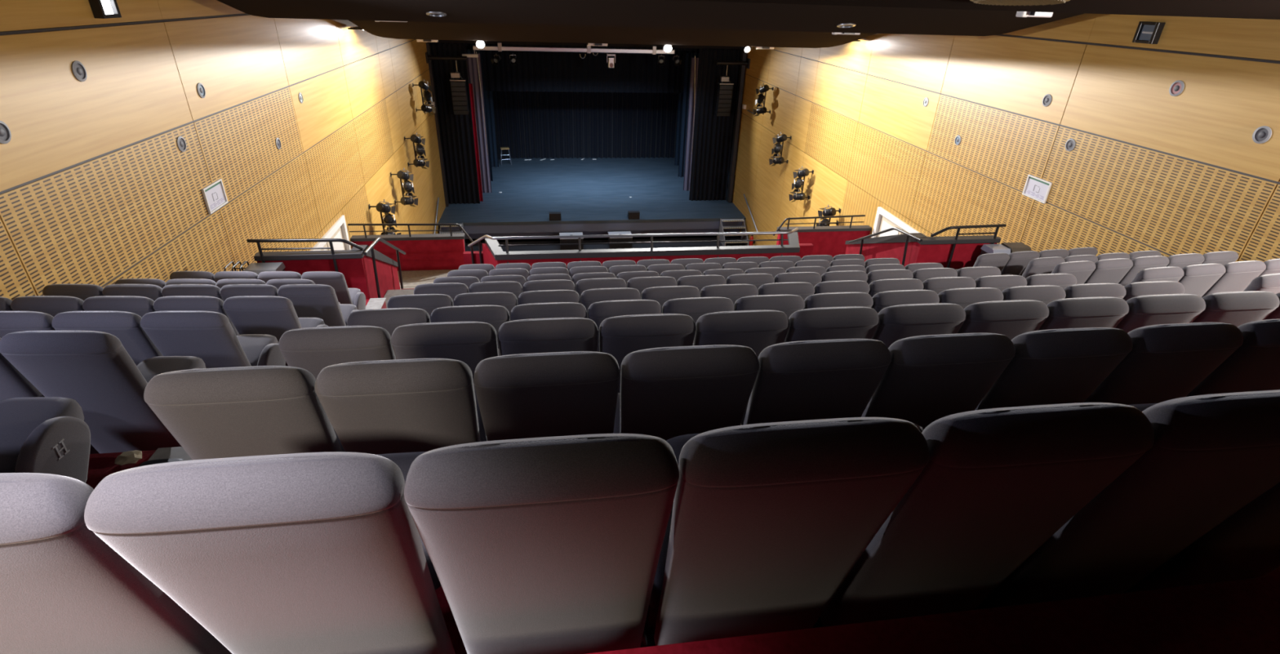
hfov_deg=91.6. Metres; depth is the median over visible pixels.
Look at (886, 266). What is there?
seat
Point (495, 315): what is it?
seat
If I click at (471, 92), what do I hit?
stage curtain
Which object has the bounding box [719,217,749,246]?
steps
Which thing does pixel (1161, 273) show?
seat
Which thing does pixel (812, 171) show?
bracket
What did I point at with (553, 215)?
stage monitor
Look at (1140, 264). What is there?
seat
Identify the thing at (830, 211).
spotlight
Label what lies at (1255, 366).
seat
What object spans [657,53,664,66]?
spotlight
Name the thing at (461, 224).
steps
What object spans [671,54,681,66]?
spotlight
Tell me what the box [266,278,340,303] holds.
seat
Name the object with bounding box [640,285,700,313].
seat
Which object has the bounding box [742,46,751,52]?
floodlight
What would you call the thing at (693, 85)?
stage curtain
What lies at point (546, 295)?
seat
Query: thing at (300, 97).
round wall fixture
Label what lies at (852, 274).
seat
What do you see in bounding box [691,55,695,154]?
rope
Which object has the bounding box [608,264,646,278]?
seat
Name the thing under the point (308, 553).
seat
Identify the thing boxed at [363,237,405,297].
stair rail
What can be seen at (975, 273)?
seat
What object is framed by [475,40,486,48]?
floodlight
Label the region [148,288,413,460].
floor
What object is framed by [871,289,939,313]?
seat
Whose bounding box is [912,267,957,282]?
seat
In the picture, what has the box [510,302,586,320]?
seat
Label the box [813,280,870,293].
seat
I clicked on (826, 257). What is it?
seat
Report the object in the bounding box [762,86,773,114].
bracket
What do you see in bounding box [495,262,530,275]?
seat
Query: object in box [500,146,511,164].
stool
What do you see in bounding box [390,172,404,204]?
bracket
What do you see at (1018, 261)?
seat
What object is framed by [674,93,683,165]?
stage curtain
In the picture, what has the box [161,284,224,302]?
seat
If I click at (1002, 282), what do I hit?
seat
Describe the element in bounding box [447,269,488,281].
seat
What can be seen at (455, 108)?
grille
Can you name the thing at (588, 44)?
emergency light
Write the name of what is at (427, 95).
spotlight
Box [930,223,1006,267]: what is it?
guard rail
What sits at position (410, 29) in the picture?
ceiling
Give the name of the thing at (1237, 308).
seat
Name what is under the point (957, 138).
grille
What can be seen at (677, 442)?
theater seat
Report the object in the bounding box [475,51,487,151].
rope
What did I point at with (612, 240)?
grille
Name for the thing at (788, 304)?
seat
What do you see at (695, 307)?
seat
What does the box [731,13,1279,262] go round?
wall
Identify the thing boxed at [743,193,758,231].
wall rail
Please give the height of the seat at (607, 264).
1.052 m
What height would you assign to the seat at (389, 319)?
1.052 m
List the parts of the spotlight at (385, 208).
stage spotlight, stage spotlight, barn door, barn door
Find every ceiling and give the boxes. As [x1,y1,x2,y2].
[217,0,1084,35]
[347,19,875,48]
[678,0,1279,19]
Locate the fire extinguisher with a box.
[749,234,755,245]
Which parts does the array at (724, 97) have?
rigging frame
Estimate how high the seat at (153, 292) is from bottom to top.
1.052 m
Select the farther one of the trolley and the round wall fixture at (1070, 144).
the round wall fixture at (1070, 144)
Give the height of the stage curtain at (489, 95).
6.400 m
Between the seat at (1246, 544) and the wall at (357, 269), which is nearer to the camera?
the seat at (1246, 544)
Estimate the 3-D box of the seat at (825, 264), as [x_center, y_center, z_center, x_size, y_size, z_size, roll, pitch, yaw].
[2.439,-0.651,9.519,0.538,1.052,0.781,-2,28,-8]
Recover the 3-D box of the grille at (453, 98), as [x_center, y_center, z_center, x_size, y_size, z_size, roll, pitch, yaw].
[-7.691,-9.716,26.514,0.570,0.160,0.014,-2,37,-8]
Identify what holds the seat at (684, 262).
on the floor at (1239, 616)
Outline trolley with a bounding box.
[224,261,248,271]
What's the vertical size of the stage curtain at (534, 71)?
5.200 m
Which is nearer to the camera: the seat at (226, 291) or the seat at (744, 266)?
the seat at (226, 291)
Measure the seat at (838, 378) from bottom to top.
1.052 m
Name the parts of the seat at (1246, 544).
backrest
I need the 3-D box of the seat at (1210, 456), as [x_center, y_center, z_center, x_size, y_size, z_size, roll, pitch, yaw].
[1.356,0.469,1.951,0.538,1.052,0.781,-2,28,-8]
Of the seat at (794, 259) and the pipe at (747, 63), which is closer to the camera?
the seat at (794, 259)
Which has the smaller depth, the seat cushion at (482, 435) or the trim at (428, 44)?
the seat cushion at (482, 435)
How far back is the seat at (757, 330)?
3.45 m
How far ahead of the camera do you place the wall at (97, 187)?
8.65 m
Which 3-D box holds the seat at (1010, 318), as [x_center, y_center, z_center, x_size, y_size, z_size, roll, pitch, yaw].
[2.120,0.161,4.208,0.538,1.052,0.781,-2,28,-8]
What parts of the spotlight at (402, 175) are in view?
barn door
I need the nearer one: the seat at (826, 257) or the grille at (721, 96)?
the seat at (826, 257)
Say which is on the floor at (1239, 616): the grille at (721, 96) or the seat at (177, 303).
the seat at (177, 303)
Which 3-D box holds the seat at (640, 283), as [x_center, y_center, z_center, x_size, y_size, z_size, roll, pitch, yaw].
[0.066,-0.214,7.092,0.538,1.052,0.781,-2,28,-8]
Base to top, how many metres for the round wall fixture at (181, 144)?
0.208 m
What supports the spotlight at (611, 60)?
hanging from the bar
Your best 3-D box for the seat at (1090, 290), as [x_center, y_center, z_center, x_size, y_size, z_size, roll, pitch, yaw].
[3.572,-0.029,5.479,0.538,1.052,0.781,-2,28,-8]
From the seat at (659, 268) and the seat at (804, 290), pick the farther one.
the seat at (659, 268)
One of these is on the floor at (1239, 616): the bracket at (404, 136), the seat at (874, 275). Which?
the seat at (874, 275)
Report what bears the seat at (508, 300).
on the floor at (1239, 616)
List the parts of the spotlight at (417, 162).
barn door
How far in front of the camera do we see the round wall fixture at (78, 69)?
6.69 m
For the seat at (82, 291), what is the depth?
5.98 m
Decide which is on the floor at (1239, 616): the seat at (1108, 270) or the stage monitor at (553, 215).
the seat at (1108, 270)
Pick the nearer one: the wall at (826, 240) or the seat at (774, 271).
the seat at (774, 271)
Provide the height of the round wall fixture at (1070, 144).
0.208 m
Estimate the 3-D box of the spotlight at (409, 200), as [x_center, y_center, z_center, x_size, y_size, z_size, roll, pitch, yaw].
[-7.351,-4.011,19.769,0.343,0.479,0.552,12,30,18]
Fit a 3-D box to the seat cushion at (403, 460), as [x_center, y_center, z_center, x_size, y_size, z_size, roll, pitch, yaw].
[-0.774,0.584,1.854,0.452,0.193,0.456,-2,28,-8]
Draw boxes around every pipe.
[425,52,467,62]
[715,57,750,68]
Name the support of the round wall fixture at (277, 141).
attached to the wall at (97, 187)
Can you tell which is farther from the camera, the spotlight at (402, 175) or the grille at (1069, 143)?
the spotlight at (402, 175)
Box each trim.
[426,42,448,206]
[726,48,746,202]
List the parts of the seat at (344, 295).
backrest, armrest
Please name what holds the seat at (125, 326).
on the floor at (1239, 616)
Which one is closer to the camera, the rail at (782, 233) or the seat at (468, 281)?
the seat at (468, 281)
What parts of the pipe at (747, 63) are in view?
wall plate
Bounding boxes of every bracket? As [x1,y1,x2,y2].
[368,204,384,235]
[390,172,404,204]
[404,136,417,167]
[412,83,425,112]
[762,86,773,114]
[780,135,791,163]
[800,169,813,200]
[827,207,840,226]
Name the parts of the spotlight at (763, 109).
stage spotlight, stage spotlight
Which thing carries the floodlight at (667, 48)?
attached to the ceiling at (410, 29)
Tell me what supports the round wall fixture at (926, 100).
attached to the wall at (1148, 167)
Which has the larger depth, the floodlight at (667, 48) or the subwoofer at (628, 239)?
the subwoofer at (628, 239)
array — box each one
[449,60,468,114]
[715,65,733,115]
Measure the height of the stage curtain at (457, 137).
6.900 m
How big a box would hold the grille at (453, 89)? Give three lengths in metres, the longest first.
0.570 x 0.160 x 0.014 m
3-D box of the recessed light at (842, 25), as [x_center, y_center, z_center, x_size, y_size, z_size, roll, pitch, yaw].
[3.433,-5.018,10.357,0.299,0.080,0.295,1,28,-2]
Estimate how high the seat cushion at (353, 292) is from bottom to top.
0.193 m
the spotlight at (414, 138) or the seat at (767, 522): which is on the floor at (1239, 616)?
the seat at (767, 522)
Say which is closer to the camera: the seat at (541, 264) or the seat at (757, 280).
the seat at (757, 280)
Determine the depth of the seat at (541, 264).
9.47 m
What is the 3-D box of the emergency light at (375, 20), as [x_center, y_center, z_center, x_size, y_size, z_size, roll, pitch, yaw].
[-4.018,-4.988,10.028,0.500,0.140,0.175,-2,28,-8]
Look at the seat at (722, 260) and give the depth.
9.84 m
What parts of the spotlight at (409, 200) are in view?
barn door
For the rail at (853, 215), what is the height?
0.557 m
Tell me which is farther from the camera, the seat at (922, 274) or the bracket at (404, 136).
the bracket at (404, 136)
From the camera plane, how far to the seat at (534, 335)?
3.30 m
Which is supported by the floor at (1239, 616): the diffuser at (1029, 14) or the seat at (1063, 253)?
the seat at (1063, 253)
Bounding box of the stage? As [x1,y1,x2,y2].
[438,149,746,239]
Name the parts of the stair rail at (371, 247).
post, hand rail, post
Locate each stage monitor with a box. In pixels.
[548,212,560,220]
[627,210,639,219]
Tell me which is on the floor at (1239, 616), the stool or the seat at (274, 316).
the seat at (274, 316)
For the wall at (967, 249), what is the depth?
10.99 m
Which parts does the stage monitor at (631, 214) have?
plate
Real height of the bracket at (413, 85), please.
1.080 m
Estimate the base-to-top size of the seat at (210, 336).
1.052 m
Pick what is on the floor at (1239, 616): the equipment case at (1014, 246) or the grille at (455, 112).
the equipment case at (1014, 246)
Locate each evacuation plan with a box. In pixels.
[201,178,228,213]
[1022,174,1052,203]
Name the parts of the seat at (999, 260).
backrest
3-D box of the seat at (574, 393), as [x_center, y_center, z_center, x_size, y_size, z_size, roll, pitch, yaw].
[-0.401,0.412,2.797,0.538,1.052,0.781,-2,28,-8]
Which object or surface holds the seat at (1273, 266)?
on the floor at (1239, 616)
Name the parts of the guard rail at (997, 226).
post, hand rail, rail, post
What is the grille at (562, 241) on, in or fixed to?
attached to the subwoofer at (562, 240)
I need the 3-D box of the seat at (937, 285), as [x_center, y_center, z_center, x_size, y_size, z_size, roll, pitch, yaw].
[2.888,-0.157,6.439,0.538,1.052,0.781,-2,28,-8]
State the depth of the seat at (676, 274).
7.65 m
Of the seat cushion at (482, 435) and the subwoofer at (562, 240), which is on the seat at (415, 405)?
the seat cushion at (482, 435)
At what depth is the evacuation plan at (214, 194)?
9.27 m
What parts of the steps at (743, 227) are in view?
panel, panel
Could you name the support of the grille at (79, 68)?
attached to the round wall fixture at (78, 69)
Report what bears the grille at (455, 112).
attached to the array at (458, 86)
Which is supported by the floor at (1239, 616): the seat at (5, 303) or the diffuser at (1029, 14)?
the seat at (5, 303)
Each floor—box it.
[85,288,1279,653]
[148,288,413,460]
[397,269,457,288]
[464,236,749,251]
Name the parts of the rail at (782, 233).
post, post, post, post, hand rail, rail, post, post, post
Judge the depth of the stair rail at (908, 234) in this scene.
11.25 m
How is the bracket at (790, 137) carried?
attached to the wall at (1148, 167)
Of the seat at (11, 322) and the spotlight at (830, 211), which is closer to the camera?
the seat at (11, 322)
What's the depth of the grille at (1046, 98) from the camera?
10.95 m
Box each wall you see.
[0,0,445,300]
[253,244,400,299]
[350,233,465,271]
[426,40,743,149]
[462,231,813,269]
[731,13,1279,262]
[776,225,871,257]
[844,232,1000,269]
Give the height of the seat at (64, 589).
1.052 m
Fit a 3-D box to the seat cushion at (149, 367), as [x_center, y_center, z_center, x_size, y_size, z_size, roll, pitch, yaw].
[-2.908,0.362,3.770,0.389,0.193,0.456,0,28,-4]
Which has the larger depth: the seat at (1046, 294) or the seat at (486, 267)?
the seat at (486, 267)
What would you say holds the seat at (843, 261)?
on the floor at (1239, 616)
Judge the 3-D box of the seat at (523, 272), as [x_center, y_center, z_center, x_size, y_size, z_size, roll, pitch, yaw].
[-1.837,-0.474,8.924,0.538,1.052,0.781,-2,28,-8]
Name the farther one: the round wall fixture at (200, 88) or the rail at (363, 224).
the rail at (363, 224)
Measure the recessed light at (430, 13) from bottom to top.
0.080 m
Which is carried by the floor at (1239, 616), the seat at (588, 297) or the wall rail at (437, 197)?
the seat at (588, 297)
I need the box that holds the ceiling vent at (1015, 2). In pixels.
[969,0,1070,5]
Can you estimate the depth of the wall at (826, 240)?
17.23 m
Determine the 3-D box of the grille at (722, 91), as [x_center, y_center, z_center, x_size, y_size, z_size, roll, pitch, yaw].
[3.862,-10.528,27.917,0.570,0.160,0.014,-2,33,-8]
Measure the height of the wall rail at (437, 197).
1.081 m
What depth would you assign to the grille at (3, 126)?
5.75 m
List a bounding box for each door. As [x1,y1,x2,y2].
[310,214,351,250]
[871,206,919,237]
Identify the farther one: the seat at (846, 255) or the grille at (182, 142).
the seat at (846, 255)
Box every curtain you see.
[430,43,479,204]
[465,46,740,93]
[465,48,493,181]
[466,53,491,192]
[468,83,483,201]
[485,90,498,167]
[493,90,678,158]
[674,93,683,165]
[678,53,698,177]
[683,57,698,191]
[688,48,740,200]
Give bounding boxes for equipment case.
[243,262,285,275]
[979,244,1010,255]
[1001,242,1031,253]
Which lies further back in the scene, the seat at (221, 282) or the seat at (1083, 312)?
the seat at (221, 282)
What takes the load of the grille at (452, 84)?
attached to the array at (458, 86)
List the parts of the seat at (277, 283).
backrest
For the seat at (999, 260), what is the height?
1.052 m
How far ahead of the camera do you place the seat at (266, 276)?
8.07 m
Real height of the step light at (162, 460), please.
0.016 m
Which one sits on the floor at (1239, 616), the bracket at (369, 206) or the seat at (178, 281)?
the seat at (178, 281)
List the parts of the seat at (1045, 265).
backrest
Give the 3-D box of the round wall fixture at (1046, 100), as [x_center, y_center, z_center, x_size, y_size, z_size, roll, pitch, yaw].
[7.151,-3.985,10.943,0.018,0.208,0.208,-2,28,-8]
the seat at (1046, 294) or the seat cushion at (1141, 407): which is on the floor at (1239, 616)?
the seat at (1046, 294)
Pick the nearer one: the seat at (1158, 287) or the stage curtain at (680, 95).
the seat at (1158, 287)
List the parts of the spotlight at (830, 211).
barn door, stage spotlight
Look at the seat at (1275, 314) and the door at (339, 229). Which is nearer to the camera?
the seat at (1275, 314)
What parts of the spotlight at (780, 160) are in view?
stage spotlight, stage spotlight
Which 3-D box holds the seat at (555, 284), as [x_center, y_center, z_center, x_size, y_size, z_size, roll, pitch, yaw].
[-1.003,-0.170,6.944,0.538,1.052,0.781,-2,28,-8]
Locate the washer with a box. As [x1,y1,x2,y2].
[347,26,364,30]
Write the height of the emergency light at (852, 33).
0.140 m
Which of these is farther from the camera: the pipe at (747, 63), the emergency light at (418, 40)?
the pipe at (747, 63)
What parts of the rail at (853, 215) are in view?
rail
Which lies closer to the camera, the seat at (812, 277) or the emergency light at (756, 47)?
the seat at (812, 277)
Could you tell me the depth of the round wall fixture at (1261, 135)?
7.62 m
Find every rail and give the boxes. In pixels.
[247,238,363,271]
[347,223,473,242]
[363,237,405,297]
[432,197,439,233]
[467,227,798,264]
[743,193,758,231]
[773,214,865,235]
[848,226,922,266]
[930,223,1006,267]
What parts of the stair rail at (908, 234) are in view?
post, hand rail, post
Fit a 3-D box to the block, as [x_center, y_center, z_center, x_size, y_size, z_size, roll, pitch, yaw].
[-7.149,-11.487,26.162,0.640,0.275,0.200,-2,28,-8]
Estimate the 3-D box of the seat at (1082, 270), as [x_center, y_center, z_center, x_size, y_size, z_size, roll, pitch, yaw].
[5.057,-0.455,7.850,0.538,1.052,0.781,-5,29,-12]
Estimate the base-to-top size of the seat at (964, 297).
1.052 m
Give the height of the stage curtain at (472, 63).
6.400 m
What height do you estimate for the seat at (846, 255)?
1.052 m
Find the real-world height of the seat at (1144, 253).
1.052 m
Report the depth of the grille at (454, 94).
26.41 m
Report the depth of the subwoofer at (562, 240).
27.27 m
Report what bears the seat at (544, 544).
on the floor at (1239, 616)
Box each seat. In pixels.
[0,296,13,311]
[0,311,55,337]
[0,330,205,453]
[0,337,99,453]
[0,396,90,483]
[0,472,232,653]
[10,295,84,316]
[42,284,104,300]
[51,311,163,365]
[82,295,155,317]
[84,451,455,653]
[102,284,163,301]
[114,278,165,288]
[140,311,285,368]
[143,365,345,459]
[153,295,239,335]
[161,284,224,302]
[164,278,216,285]
[169,271,216,282]
[213,271,257,282]
[215,278,266,288]
[219,284,278,301]
[222,295,328,365]
[257,271,301,283]
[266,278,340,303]
[277,284,358,326]
[278,325,395,379]
[301,271,365,310]
[314,358,486,454]
[346,307,431,336]
[386,293,453,316]
[391,321,500,383]
[404,433,679,653]
[413,282,468,302]
[430,305,510,349]
[433,275,479,293]
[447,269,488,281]
[453,291,517,320]
[458,263,494,275]
[468,280,522,305]
[473,351,619,440]
[480,275,525,292]
[488,267,528,281]
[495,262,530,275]
[497,317,598,355]
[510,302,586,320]
[517,289,579,305]
[523,279,574,292]
[526,273,571,281]
[528,266,568,275]
[531,262,566,268]
[567,261,601,271]
[568,266,608,280]
[572,272,615,290]
[575,277,626,303]
[580,287,640,318]
[587,299,662,351]
[599,313,696,393]
[602,260,635,270]
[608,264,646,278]
[613,344,759,440]
[616,271,659,288]
[626,276,676,294]
[636,259,670,268]
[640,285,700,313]
[644,417,929,646]
[646,263,684,275]
[659,269,702,281]
[662,297,734,324]
[670,257,703,268]
[676,275,726,293]
[684,262,721,275]
[693,310,789,358]
[700,284,758,304]
[702,268,744,279]
[703,257,737,266]
[721,262,758,272]
[725,273,774,289]
[733,294,804,318]
[737,256,769,265]
[740,338,891,425]
[744,266,786,277]
[757,281,814,300]
[758,260,795,271]
[769,255,801,263]
[773,271,822,286]
[783,306,879,342]
[785,266,826,275]
[794,259,830,269]
[801,254,833,262]
[804,292,873,309]
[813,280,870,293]
[813,402,1154,627]
[821,270,867,282]
[826,265,866,272]
[830,258,865,266]
[833,253,864,260]
[861,333,1015,428]
[864,257,899,268]
[866,263,905,274]
[866,269,913,284]
[868,278,923,297]
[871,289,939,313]
[871,302,966,347]
[904,262,943,272]
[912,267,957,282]
[922,276,976,293]
[937,287,1003,308]
[955,253,1009,271]
[956,266,1000,279]
[956,299,1048,340]
[973,389,1279,609]
[974,275,1026,291]
[974,327,1132,410]
[1000,250,1039,275]
[1001,257,1065,278]
[1001,284,1066,304]
[1026,273,1076,288]
[1037,297,1128,330]
[1038,248,1069,258]
[1051,261,1095,284]
[1063,283,1126,298]
[1064,254,1097,262]
[1068,247,1097,256]
[1083,257,1133,284]
[1084,322,1243,404]
[1097,252,1129,260]
[1115,293,1205,333]
[1117,255,1169,285]
[1123,263,1226,297]
[1123,280,1184,300]
[1124,403,1279,592]
[1128,250,1161,259]
[1130,266,1184,283]
[1166,253,1204,268]
[1186,318,1279,396]
[1192,290,1279,326]
[1200,250,1238,265]
[1201,260,1266,297]
[1243,273,1279,293]
[1259,258,1279,275]
[1264,292,1279,319]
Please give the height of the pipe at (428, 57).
0.400 m
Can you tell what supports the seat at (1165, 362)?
on the floor at (1239, 616)
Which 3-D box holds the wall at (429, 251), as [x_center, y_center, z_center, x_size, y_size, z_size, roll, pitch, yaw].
[-5.874,-0.313,16.677,2.724,4.480,0.240,-2,28,-8]
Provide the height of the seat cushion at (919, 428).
0.193 m
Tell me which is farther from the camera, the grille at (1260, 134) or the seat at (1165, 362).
the grille at (1260, 134)
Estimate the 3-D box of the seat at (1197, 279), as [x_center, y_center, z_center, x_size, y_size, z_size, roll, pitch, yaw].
[5.738,-0.330,6.938,0.538,1.052,0.781,-5,29,-12]
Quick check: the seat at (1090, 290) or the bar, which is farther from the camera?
the bar
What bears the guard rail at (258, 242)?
on the wall at (357, 269)
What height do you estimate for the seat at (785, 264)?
1.052 m
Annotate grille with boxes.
[0,123,8,140]
[75,63,84,79]
[179,137,185,150]
[199,84,204,96]
[450,82,465,86]
[451,87,465,91]
[451,92,466,96]
[452,97,466,100]
[453,101,466,105]
[453,106,467,110]
[453,111,467,114]
[560,239,582,248]
[610,238,631,247]
[717,108,730,111]
[717,112,729,115]
[718,103,731,107]
[719,94,732,98]
[719,99,731,102]
[720,85,733,89]
[720,89,732,93]
[955,136,959,143]
[1043,95,1049,104]
[1066,140,1073,149]
[1171,82,1181,93]
[1254,128,1268,141]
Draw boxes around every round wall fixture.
[0,120,11,143]
[71,60,87,81]
[176,136,186,151]
[196,82,205,97]
[275,137,280,149]
[298,92,302,103]
[923,97,928,106]
[954,135,960,145]
[1042,93,1052,106]
[1065,138,1075,151]
[1168,80,1184,96]
[1252,125,1271,143]
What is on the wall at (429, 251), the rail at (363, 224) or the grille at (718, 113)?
the rail at (363, 224)
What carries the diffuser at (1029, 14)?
attached to the emergency light at (1019, 14)
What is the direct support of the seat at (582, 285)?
on the floor at (1239, 616)
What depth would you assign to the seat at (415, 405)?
2.24 m
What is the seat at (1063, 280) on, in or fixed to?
on the floor at (1239, 616)
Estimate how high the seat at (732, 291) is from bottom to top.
1.052 m
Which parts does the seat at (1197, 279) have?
backrest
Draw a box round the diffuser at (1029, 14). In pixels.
[1026,11,1053,17]
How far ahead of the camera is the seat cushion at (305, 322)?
5.92 m
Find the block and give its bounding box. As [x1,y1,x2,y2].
[462,49,478,57]
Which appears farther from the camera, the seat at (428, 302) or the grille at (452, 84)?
the grille at (452, 84)
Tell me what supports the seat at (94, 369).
on the floor at (1239, 616)
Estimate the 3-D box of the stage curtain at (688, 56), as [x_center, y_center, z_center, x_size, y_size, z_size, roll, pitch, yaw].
[3.185,-11.280,33.576,1.920,6.400,0.147,-2,28,-8]
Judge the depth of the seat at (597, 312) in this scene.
4.41 m
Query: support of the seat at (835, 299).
on the floor at (1239, 616)
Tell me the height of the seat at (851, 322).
1.052 m
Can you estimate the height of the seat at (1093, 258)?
1.052 m
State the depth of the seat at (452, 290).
6.25 m
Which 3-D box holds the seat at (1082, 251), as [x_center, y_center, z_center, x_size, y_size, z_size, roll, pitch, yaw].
[6.898,-0.932,10.320,0.536,1.052,0.778,-5,29,-12]
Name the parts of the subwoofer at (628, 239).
lid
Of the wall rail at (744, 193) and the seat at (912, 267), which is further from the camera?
the wall rail at (744, 193)
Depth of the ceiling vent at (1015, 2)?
5.46 m
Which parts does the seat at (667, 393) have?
armrest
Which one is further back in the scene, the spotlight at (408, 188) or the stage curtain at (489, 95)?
the stage curtain at (489, 95)
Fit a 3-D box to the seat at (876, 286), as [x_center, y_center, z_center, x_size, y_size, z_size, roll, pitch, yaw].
[2.353,-0.135,6.365,0.538,1.052,0.781,-2,28,-8]
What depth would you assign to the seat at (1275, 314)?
3.99 m
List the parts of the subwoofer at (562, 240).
lid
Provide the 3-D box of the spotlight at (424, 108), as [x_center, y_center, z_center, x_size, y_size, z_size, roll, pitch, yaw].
[-7.973,-8.197,23.376,0.343,0.479,0.552,12,30,18]
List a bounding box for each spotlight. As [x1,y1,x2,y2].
[376,199,400,235]
[396,168,413,182]
[400,193,417,206]
[402,181,414,195]
[410,132,425,146]
[413,155,429,168]
[415,145,426,158]
[417,79,431,92]
[421,102,435,115]
[422,91,432,104]
[490,53,502,65]
[509,53,517,65]
[606,53,615,67]
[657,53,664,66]
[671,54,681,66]
[752,83,768,115]
[768,131,786,166]
[788,165,808,202]
[816,204,835,226]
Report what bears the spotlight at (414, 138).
attached to the bracket at (404, 136)
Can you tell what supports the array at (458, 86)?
hanging from the pipe at (428, 57)
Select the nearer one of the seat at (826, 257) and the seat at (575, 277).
the seat at (575, 277)
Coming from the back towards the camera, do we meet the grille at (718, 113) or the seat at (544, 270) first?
the grille at (718, 113)
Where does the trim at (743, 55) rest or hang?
attached to the wall at (439, 41)
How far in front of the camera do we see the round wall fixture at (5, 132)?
5.75 m
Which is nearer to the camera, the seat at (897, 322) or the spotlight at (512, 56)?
the seat at (897, 322)
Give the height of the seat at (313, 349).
1.052 m
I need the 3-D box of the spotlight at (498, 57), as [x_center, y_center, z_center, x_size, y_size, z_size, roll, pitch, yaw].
[-6.195,-11.594,26.967,0.318,0.464,0.520,12,30,18]
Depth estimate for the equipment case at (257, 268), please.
9.09 m
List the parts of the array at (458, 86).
rigging frame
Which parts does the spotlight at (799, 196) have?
barn door, barn door, stage spotlight, stage spotlight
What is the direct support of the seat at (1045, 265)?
on the floor at (1239, 616)
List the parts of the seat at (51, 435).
armrest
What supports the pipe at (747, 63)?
attached to the wall at (1148, 167)
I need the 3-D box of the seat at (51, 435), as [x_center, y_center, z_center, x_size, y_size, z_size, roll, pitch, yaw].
[-2.743,0.475,2.534,0.538,1.052,0.778,0,28,-4]
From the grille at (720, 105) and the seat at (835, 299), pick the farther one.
the grille at (720, 105)
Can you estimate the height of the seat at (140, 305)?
1.052 m
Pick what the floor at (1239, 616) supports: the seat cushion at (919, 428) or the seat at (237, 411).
the seat at (237, 411)
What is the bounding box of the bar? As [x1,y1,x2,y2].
[472,42,674,54]
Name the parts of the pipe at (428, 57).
wall plate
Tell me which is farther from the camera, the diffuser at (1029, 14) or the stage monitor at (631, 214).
the stage monitor at (631, 214)
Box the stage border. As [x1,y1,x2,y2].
[430,42,741,52]
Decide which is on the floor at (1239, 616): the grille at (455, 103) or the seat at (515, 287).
the seat at (515, 287)
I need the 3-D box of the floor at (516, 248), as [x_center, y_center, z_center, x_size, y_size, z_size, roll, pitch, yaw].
[-0.883,-0.271,21.869,14.900,0.200,15.400,-2,28,-8]
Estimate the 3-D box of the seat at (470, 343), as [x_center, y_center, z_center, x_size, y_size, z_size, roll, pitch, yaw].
[-1.086,0.293,3.761,0.538,1.052,0.781,-2,28,-8]
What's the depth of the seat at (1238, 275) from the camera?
6.55 m
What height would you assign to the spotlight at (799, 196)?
1.278 m
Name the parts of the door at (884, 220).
panel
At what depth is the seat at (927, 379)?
2.53 m
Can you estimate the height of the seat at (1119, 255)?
1.052 m
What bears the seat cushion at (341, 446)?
on the seat at (237, 411)
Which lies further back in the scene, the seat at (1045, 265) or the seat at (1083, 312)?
the seat at (1045, 265)
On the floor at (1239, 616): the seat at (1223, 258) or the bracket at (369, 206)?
the seat at (1223, 258)
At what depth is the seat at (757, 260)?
9.92 m
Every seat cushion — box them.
[136,355,205,382]
[236,333,278,366]
[297,317,324,328]
[333,427,345,452]
[338,303,357,325]
[347,288,360,304]
[377,451,440,590]
[473,383,486,441]
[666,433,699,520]
[741,399,749,425]
[912,422,924,432]
[1128,403,1156,411]
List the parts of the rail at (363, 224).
post, rail, post, post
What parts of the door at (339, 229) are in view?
panel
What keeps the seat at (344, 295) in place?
on the floor at (1239, 616)
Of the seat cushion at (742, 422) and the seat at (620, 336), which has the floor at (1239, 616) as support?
the seat at (620, 336)
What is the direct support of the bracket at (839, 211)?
attached to the wall at (1148, 167)
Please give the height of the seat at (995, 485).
1.052 m
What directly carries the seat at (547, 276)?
on the floor at (1239, 616)
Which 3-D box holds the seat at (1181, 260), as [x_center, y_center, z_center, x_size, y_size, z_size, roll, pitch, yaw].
[6.652,-0.583,8.189,0.538,1.052,0.781,-5,29,-12]
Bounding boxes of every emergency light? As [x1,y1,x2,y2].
[374,20,408,22]
[416,39,438,42]
[587,43,607,45]
[755,46,773,48]
[831,32,860,35]
[1015,11,1053,17]
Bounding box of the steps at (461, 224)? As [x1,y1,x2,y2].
[439,222,465,246]
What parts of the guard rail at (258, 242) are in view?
post, rail, hand rail, post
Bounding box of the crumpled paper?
[115,449,142,465]
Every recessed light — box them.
[426,11,446,16]
[836,23,855,27]
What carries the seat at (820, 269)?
on the floor at (1239, 616)
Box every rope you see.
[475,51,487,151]
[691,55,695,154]
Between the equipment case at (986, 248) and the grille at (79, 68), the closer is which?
the grille at (79, 68)
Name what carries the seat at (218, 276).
on the floor at (1239, 616)
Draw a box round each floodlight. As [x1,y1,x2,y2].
[88,0,121,18]
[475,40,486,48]
[662,44,672,52]
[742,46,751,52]
[1132,21,1165,44]
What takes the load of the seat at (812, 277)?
on the floor at (1239, 616)
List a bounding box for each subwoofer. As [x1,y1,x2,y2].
[559,232,583,248]
[608,231,632,248]
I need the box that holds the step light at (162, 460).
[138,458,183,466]
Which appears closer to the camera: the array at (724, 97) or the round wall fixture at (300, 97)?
the round wall fixture at (300, 97)
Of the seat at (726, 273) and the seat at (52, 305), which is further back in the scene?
the seat at (726, 273)
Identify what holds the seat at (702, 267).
on the floor at (1239, 616)
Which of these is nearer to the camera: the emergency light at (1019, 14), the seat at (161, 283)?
the emergency light at (1019, 14)
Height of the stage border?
3.250 m
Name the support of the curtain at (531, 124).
on the stage

